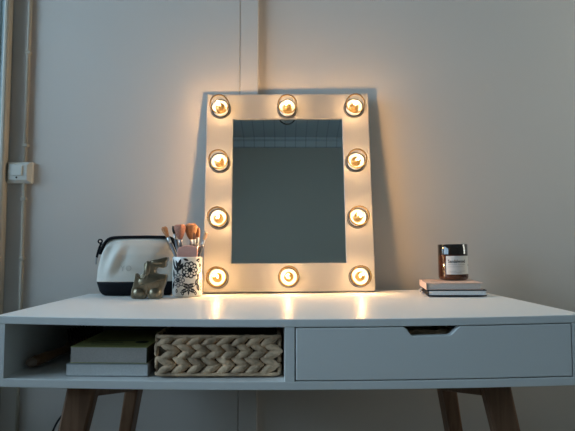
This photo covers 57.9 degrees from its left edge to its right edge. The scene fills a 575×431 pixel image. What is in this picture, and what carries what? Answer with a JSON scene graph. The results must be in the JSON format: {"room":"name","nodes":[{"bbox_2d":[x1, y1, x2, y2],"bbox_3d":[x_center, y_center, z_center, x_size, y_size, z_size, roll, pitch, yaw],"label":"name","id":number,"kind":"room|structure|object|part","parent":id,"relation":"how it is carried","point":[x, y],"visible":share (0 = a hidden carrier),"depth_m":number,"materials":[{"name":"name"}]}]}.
{"room":"bedroom","nodes":[
{"label":"bedroom","id":0,"kind":"room"},
{"bbox_2d":[0,0,574,430],"bbox_3d":[0.039,-0.303,1.617,3.900,2.560,0.119,0,-4,0],"label":"wall","id":1,"kind":"structure","parent":0,"point":[471,103],"depth_m":1.56,"materials":[{"name":"grey paint"}]},
{"bbox_2d":[0,0,13,397],"bbox_3d":[-1.235,-0.080,1.505,0.820,2.100,0.058,0,-4,0],"label":"door","id":2,"kind":"structure","parent":1,"relation":"in","point":[6,6],"depth_m":1.53,"materials":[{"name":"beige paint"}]},
{"bbox_3d":[-1.243,-0.079,1.524,0.804,2.100,0.022,0,-4,0],"label":"frame","id":3,"kind":"part","parent":2,"relation":"part of","materials":[{"name":"grey paint"}]},
{"bbox_2d":[7,162,33,183],"bbox_3d":[-0.788,-0.126,1.529,0.073,0.063,0.023,0,-4,0],"label":"light switch","id":4,"kind":"object","parent":1,"relation":"attached to","point":[17,172],"visible":1,"depth_m":1.52,"materials":[{"name":"grey plastic"}]},
{"bbox_2d":[15,183,27,430],"bbox_3d":[-0.774,0.397,1.501,0.015,0.984,0.014,0,-4,0],"label":"conduit","id":5,"kind":"object","parent":1,"relation":"attached to","point":[24,198],"visible":0.67,"depth_m":1.51,"materials":[{"name":"beige paint"}]},
{"bbox_2d":[22,0,31,161],"bbox_3d":[-0.774,-0.871,1.580,0.015,1.430,0.014,0,-4,0],"label":"conduit","id":6,"kind":"object","parent":1,"relation":"attached to","point":[28,52],"visible":1,"depth_m":1.55,"materials":[{"name":"beige paint"}]},
{"bbox_3d":[0.049,0.933,0.079,3.900,0.100,3.034,0,-4,0],"label":"floor","id":7,"kind":"structure","parent":0,"visible":0},
{"bbox_2d":[0,290,574,430],"bbox_3d":[-0.006,0.573,1.201,1.120,0.759,0.530,0,-4,0],"label":"desk","id":8,"kind":"object","parent":7,"relation":"on","point":[353,340],"visible":0.79,"depth_m":0.96,"materials":[{"name":"white paint"}]},
{"bbox_3d":[-0.544,0.268,1.216,0.018,0.104,0.526,0,-4,-3],"label":"panel","id":9,"kind":"part","parent":8,"relation":"part of","materials":[{"name":"white paint"}]},
{"bbox_2d":[52,416,60,430],"bbox_3d":[-0.393,0.561,1.444,0.572,0.810,0.084,0,-4,0],"label":"power cord","id":10,"kind":"object","parent":8,"relation":"hanging from","point":[59,418],"visible":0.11,"depth_m":1.48,"materials":[{"name":"black plastic"}]},
{"bbox_2d":[25,326,102,366],"bbox_3d":[-0.478,0.281,1.148,0.068,0.052,0.266,0,-4,6],"label":"hairbrush","id":11,"kind":"object","parent":8,"relation":"on","point":[78,335],"visible":0.78,"depth_m":1.16,"materials":[{"name":"brown wood"}]},
{"bbox_3d":[-0.494,0.292,1.093,0.025,0.021,0.127,-1,-2,11],"label":"handle","id":12,"kind":"part","parent":11,"relation":"part of","materials":[{"name":"brown wood"}]},
{"bbox_3d":[-0.462,0.630,1.024,0.175,0.624,0.042,1,-4,-11],"label":"leg","id":13,"kind":"part","parent":8,"relation":"part of","materials":[{"name":"brown wood"}]},
{"bbox_2d":[66,356,155,375],"bbox_3d":[-0.342,0.298,1.079,0.153,0.023,0.200,1,-4,-1],"label":"book","id":14,"kind":"object","parent":8,"relation":"on","point":[72,369],"visible":0.43,"depth_m":0.98,"materials":[{"name":"grey paper"}]},
{"bbox_2d":[70,330,159,363],"bbox_3d":[-0.340,0.271,1.085,0.145,0.031,0.198,1,-4,-1],"label":"book","id":15,"kind":"object","parent":14,"relation":"on","point":[108,346],"visible":0.93,"depth_m":0.99,"materials":[{"name":"beige paper"}]},
{"bbox_3d":[-0.398,0.386,1.200,0.022,0.114,0.290,0,-4,0],"label":"leg rail","id":16,"kind":"part","parent":8,"relation":"part of","materials":[{"name":"brown wood"}]},
{"bbox_3d":[-0.025,0.281,1.477,1.047,0.111,0.008,0,-4,0],"label":"panel","id":17,"kind":"part","parent":8,"relation":"part of","materials":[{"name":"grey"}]},
{"bbox_3d":[-0.430,0.650,1.347,0.161,0.623,0.073,-1,-4,18],"label":"leg","id":18,"kind":"part","parent":8,"relation":"part of","materials":[{"name":"brown wood"}]},
{"bbox_2d":[95,235,176,295],"bbox_3d":[-0.412,0.136,1.435,0.233,0.162,0.118,-1,-4,0],"label":"bag","id":19,"kind":"object","parent":8,"relation":"on","point":[122,257],"visible":0.76,"depth_m":1.40,"materials":[{"name":"beige fabric"}]},
{"bbox_3d":[-0.517,0.090,1.429,0.019,0.052,0.008,-1,-4,0],"label":"zip pull","id":20,"kind":"part","parent":19,"relation":"part of","materials":[{"name":"black metal"}]},
{"bbox_2d":[131,257,168,298],"bbox_3d":[-0.348,0.158,1.317,0.091,0.105,0.032,0,-4,0],"label":"animal figurine","id":21,"kind":"object","parent":8,"relation":"on","point":[151,284],"visible":1,"depth_m":1.31,"materials":[{"name":"gold metal"}]},
{"bbox_2d":[172,257,201,296],"bbox_3d":[-0.266,0.162,1.381,0.078,0.104,0.080,0,-4,0],"label":"pot","id":22,"kind":"object","parent":8,"relation":"on","point":[186,271],"visible":0.97,"depth_m":1.35,"materials":[{"name":"white ceramic"}]},
{"bbox_2d":[161,226,176,256],"bbox_3d":[-0.294,0.116,1.380,0.084,0.175,0.021,0,-4,-3],"label":"makeup brush","id":23,"kind":"object","parent":22,"relation":"in","point":[164,229],"visible":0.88,"depth_m":1.38,"materials":[{"name":"brown fur"}]},
{"bbox_3d":[-0.282,0.138,1.375,0.008,0.142,0.008,-24,-5,1],"label":"handle","id":24,"kind":"part","parent":23,"relation":"part of","materials":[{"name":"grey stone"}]},
{"bbox_2d":[172,226,178,249],"bbox_3d":[-0.290,0.116,1.400,0.045,0.178,0.012,-1,-4,10],"label":"makeup brush","id":25,"kind":"object","parent":22,"relation":"in","point":[173,231],"visible":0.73,"depth_m":1.40,"materials":[{"name":"brown fur"}]},
{"bbox_3d":[-0.286,0.135,1.400,0.008,0.142,0.008,-13,-5,4],"label":"handle","id":26,"kind":"part","parent":25,"relation":"part of","materials":[{"name":"silver metal"}]},
{"bbox_2d":[174,224,185,246],"bbox_3d":[-0.289,0.113,1.389,0.032,0.181,0.034,0,-4,5],"label":"makeup brush","id":27,"kind":"object","parent":22,"relation":"in","point":[179,229],"visible":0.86,"depth_m":1.38,"materials":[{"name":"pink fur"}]},
{"bbox_2d":[177,245,197,256],"bbox_3d":[-0.264,0.141,1.365,0.054,0.125,0.015,0,-4,0],"label":"pad","id":28,"kind":"object","parent":22,"relation":"in","point":[184,251],"visible":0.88,"depth_m":1.37,"materials":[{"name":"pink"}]},
{"bbox_2d":[185,223,197,245],"bbox_3d":[-0.263,0.113,1.411,0.036,0.184,0.034,1,-4,-10],"label":"makeup brush","id":29,"kind":"object","parent":22,"relation":"in","point":[190,229],"visible":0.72,"depth_m":1.40,"materials":[{"name":"brown fur"}]},
{"bbox_2d":[192,232,195,245],"bbox_3d":[-0.250,0.124,1.389,0.010,0.159,0.016,1,-4,-20],"label":"makeup brush","id":30,"kind":"object","parent":22,"relation":"in","point":[194,233],"visible":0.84,"depth_m":1.39,"materials":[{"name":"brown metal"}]},
{"bbox_2d":[196,227,199,247],"bbox_3d":[-0.245,0.118,1.407,0.013,0.173,0.022,-1,-4,17],"label":"makeup brush","id":31,"kind":"object","parent":22,"relation":"in","point":[198,229],"visible":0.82,"depth_m":1.41,"materials":[{"name":"silver metal"}]},
{"bbox_2d":[198,232,207,256],"bbox_3d":[-0.238,0.124,1.382,0.053,0.159,0.018,1,-4,-16],"label":"makeup brush","id":32,"kind":"object","parent":22,"relation":"in","point":[205,233],"visible":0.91,"depth_m":1.39,"materials":[{"name":"brown fur"}]},
{"bbox_3d":[-0.246,0.142,1.383,0.008,0.128,0.008,17,-6,-6],"label":"handle","id":33,"kind":"part","parent":32,"relation":"part of","materials":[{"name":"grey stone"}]},
{"bbox_2d":[154,327,282,375],"bbox_3d":[-0.135,0.269,1.067,0.246,0.081,0.188,1,-4,-2],"label":"woven basket","id":34,"kind":"object","parent":8,"relation":"on","point":[179,351],"visible":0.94,"depth_m":0.98,"materials":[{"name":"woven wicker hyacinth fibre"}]},
{"bbox_2d":[203,93,375,292],"bbox_3d":[0.003,-0.075,1.463,0.480,0.580,0.153,0,-4,0],"label":"vanity mirror","id":35,"kind":"object","parent":8,"relation":"on","point":[288,190],"visible":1,"depth_m":1.48,"materials":[{"name":"glass"},{"name":"white painted wood"}]},
{"bbox_3d":[-0.192,0.165,1.398,0.056,0.056,0.055,0,-11,0],"label":"light bulb","id":36,"kind":"part","parent":35,"relation":"part of","materials":[{"name":"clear glass"}]},
{"bbox_2d":[209,269,224,285],"bbox_3d":[-0.192,0.171,1.429,0.045,0.045,0.013,0,-11,0],"label":"bulb","id":37,"kind":"object","parent":35,"relation":"attached to","point":[213,281],"depth_m":1.42,"materials":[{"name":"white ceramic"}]},
{"bbox_3d":[-0.193,0.003,1.429,0.056,0.056,0.055,-16,-10,-3],"label":"light bulb","id":38,"kind":"part","parent":35,"relation":"part of","materials":[{"name":"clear glass"}]},
{"bbox_3d":[-0.192,0.168,1.413,0.026,0.026,0.025,0,-11,0],"label":"bulb","id":39,"kind":"part","parent":35,"relation":"part of","materials":[{"name":"white glass"}]},
{"bbox_3d":[-0.195,-0.158,1.460,0.056,0.056,0.055,-31,-9,-6],"label":"light bulb","id":40,"kind":"part","parent":35,"relation":"part of","materials":[{"name":"clear glass"}]},
{"bbox_2d":[210,210,225,226],"bbox_3d":[-0.193,0.009,1.460,0.045,0.045,0.013,-16,-10,-3],"label":"bulb","id":41,"kind":"object","parent":35,"relation":"attached to","point":[221,221],"depth_m":1.45,"materials":[{"name":"white glass"}]},
{"bbox_3d":[-0.193,0.006,1.444,0.026,0.026,0.025,-16,-10,-3],"label":"bulb","id":42,"kind":"part","parent":35,"relation":"part of","materials":[{"name":"white glass"}]},
{"bbox_3d":[-0.196,-0.320,1.490,0.056,0.056,0.055,43,-8,7],"label":"light bulb","id":43,"kind":"part","parent":35,"relation":"part of","materials":[{"name":"clear glass"}]},
{"bbox_2d":[211,154,227,170],"bbox_3d":[-0.195,-0.152,1.491,0.045,0.045,0.013,-31,-9,-6],"label":"bulb","id":44,"kind":"object","parent":35,"relation":"attached to","point":[222,165],"depth_m":1.49,"materials":[{"name":"white glass"}]},
{"bbox_3d":[-0.195,-0.155,1.475,0.026,0.026,0.025,-31,-9,-6],"label":"bulb","id":45,"kind":"part","parent":35,"relation":"part of","materials":[{"name":"white glass"}]},
{"bbox_2d":[213,100,227,115],"bbox_3d":[-0.196,-0.314,1.521,0.045,0.045,0.013,43,-8,7],"label":"bulb","id":46,"kind":"object","parent":35,"relation":"attached to","point":[222,110],"depth_m":1.52,"materials":[{"name":"white glass"}]},
{"bbox_3d":[-0.196,-0.317,1.506,0.026,0.026,0.025,43,-8,7],"label":"bulb","id":47,"kind":"part","parent":35,"relation":"part of","materials":[{"name":"glass"}]},
{"bbox_3d":[-0.001,-0.320,1.492,0.056,0.056,0.055,39,-9,7],"label":"light bulb","id":48,"kind":"part","parent":35,"relation":"part of","materials":[{"name":"clear glass"}]},
{"bbox_2d":[280,100,294,115],"bbox_3d":[-0.001,-0.314,1.523,0.045,0.045,0.013,39,-9,7],"label":"bulb","id":49,"kind":"object","parent":35,"relation":"attached to","point":[289,110],"depth_m":1.52,"materials":[{"name":"white glass"}]},
{"bbox_3d":[-0.001,-0.317,1.507,0.026,0.026,0.025,39,-9,7],"label":"bulb","id":50,"kind":"part","parent":35,"relation":"part of","materials":[{"name":"clear glass"}]},
{"bbox_3d":[0.004,0.164,1.399,0.056,0.056,0.055,-34,-9,-6],"label":"light bulb","id":51,"kind":"part","parent":35,"relation":"part of","materials":[{"name":"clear glass"}]},
{"bbox_3d":[0.003,0.166,1.415,0.026,0.026,0.025,-34,-9,-6],"label":"bulb","id":52,"kind":"part","parent":35,"relation":"part of","materials":[{"name":"white glass"}]},
{"bbox_2d":[232,119,345,263],"bbox_3d":[0.002,-0.074,1.492,0.320,0.423,0.004,0,-11,0],"label":"mirror glass","id":53,"kind":"object","parent":35,"relation":"attached to","point":[288,206],"depth_m":1.49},
{"bbox_2d":[281,269,296,284],"bbox_3d":[0.003,0.169,1.431,0.045,0.045,0.013,-34,-9,-6],"label":"bulb","id":54,"kind":"object","parent":35,"relation":"attached to","point":[292,280],"depth_m":1.42,"materials":[{"name":"white glass"}]},
{"bbox_2d":[346,100,361,115],"bbox_3d":[0.195,-0.316,1.524,0.045,0.045,0.013,-19,-10,-4],"label":"bulb","id":55,"kind":"object","parent":35,"relation":"attached to","point":[354,110],"depth_m":1.52,"materials":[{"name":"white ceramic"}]},
{"bbox_3d":[0.195,-0.320,1.508,0.026,0.026,0.025,-19,-10,-4],"label":"bulb","id":56,"kind":"part","parent":35,"relation":"part of","materials":[{"name":"glass"}]},
{"bbox_3d":[0.195,-0.322,1.493,0.056,0.056,0.055,-19,-10,-4],"label":"light bulb","id":57,"kind":"part","parent":35,"relation":"part of","materials":[{"name":"clear glass"}]},
{"bbox_2d":[348,153,363,169],"bbox_3d":[0.196,-0.155,1.494,0.045,0.045,0.013,-3,-11,-1],"label":"bulb","id":58,"kind":"object","parent":35,"relation":"attached to","point":[353,164],"depth_m":1.49,"materials":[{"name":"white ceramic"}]},
{"bbox_3d":[0.196,-0.158,1.478,0.026,0.026,0.025,-3,-11,-1],"label":"bulb","id":59,"kind":"part","parent":35,"relation":"part of","materials":[{"name":"glass"}]},
{"bbox_3d":[0.197,-0.161,1.462,0.056,0.056,0.055,-3,-11,-1],"label":"light bulb","id":60,"kind":"part","parent":35,"relation":"part of","materials":[{"name":"clear glass"}]},
{"bbox_2d":[350,209,365,225],"bbox_3d":[0.198,0.006,1.463,0.045,0.045,0.013,12,-11,2],"label":"bulb","id":61,"kind":"object","parent":35,"relation":"attached to","point":[355,220],"depth_m":1.46,"materials":[{"name":"white glass"}]},
{"bbox_3d":[0.198,0.003,1.447,0.026,0.026,0.025,12,-11,2],"label":"bulb","id":62,"kind":"part","parent":35,"relation":"part of","materials":[{"name":"white glass"}]},
{"bbox_3d":[0.198,0.000,1.432,0.056,0.056,0.055,12,-11,2],"label":"light bulb","id":63,"kind":"part","parent":35,"relation":"part of","materials":[{"name":"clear glass"}]},
{"bbox_2d":[352,268,367,284],"bbox_3d":[0.199,0.168,1.432,0.045,0.045,0.013,27,-10,5],"label":"bulb","id":64,"kind":"object","parent":35,"relation":"attached to","point":[356,279],"depth_m":1.43,"materials":[{"name":"white glass"}]},
{"bbox_3d":[0.199,0.165,1.416,0.026,0.026,0.025,27,-10,5],"label":"bulb","id":65,"kind":"part","parent":35,"relation":"part of","materials":[{"name":"white glass"}]},
{"bbox_3d":[0.199,0.162,1.401,0.056,0.056,0.055,27,-10,5],"label":"light bulb","id":66,"kind":"part","parent":35,"relation":"part of","materials":[{"name":"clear glass"}]},
{"bbox_2d":[403,326,452,334],"bbox_3d":[0.268,0.256,1.033,0.155,0.072,0.104,0,-4,0],"label":"handle","id":67,"kind":"object","parent":8,"relation":"in","point":[411,329],"visible":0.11,"depth_m":1.01,"materials":[{"name":"black"}]},
{"bbox_3d":[0.270,0.252,0.966,0.510,0.103,0.016,0,-4,0],"label":"drawer","id":68,"kind":"part","parent":8,"relation":"part of","materials":[{"name":"white paint"}]},
{"bbox_3d":[0.446,0.647,1.353,0.166,0.630,0.074,1,-4,-19],"label":"leg","id":69,"kind":"part","parent":8,"relation":"part of","materials":[{"name":"brown wood"}]},
{"bbox_2d":[419,287,486,295],"bbox_3d":[0.426,0.197,1.364,0.153,0.015,0.152,-1,-4,9],"label":"notebook","id":70,"kind":"object","parent":8,"relation":"on","point":[427,292],"visible":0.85,"depth_m":1.29,"materials":[{"name":"black paper"}]},
{"bbox_2d":[419,279,482,289],"bbox_3d":[0.427,0.181,1.370,0.138,0.017,0.154,-1,-4,8],"label":"book","id":71,"kind":"object","parent":70,"relation":"on","point":[428,284],"visible":0.99,"depth_m":1.30,"materials":[{"name":"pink paper"}]},
{"bbox_2d":[437,244,468,280],"bbox_3d":[0.448,0.126,1.407,0.078,0.096,0.078,-1,-4,0],"label":"candle","id":72,"kind":"object","parent":71,"relation":"on","point":[452,258],"visible":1,"depth_m":1.38,"materials":[{"name":"orange glass"}]},
{"bbox_3d":[0.404,0.384,1.206,0.022,0.118,0.290,0,-4,0],"label":"leg rail","id":73,"kind":"part","parent":8,"relation":"part of","materials":[{"name":"brown wood"}]},
{"bbox_3d":[0.472,0.629,1.030,0.173,0.626,0.042,-1,-4,10],"label":"leg","id":74,"kind":"part","parent":8,"relation":"part of","materials":[{"name":"brown wood"}]},
{"bbox_3d":[0.525,0.262,1.223,0.026,0.104,0.527,0,-4,-3],"label":"panel","id":75,"kind":"part","parent":8,"relation":"part of","materials":[{"name":"white paint"}]}
]}

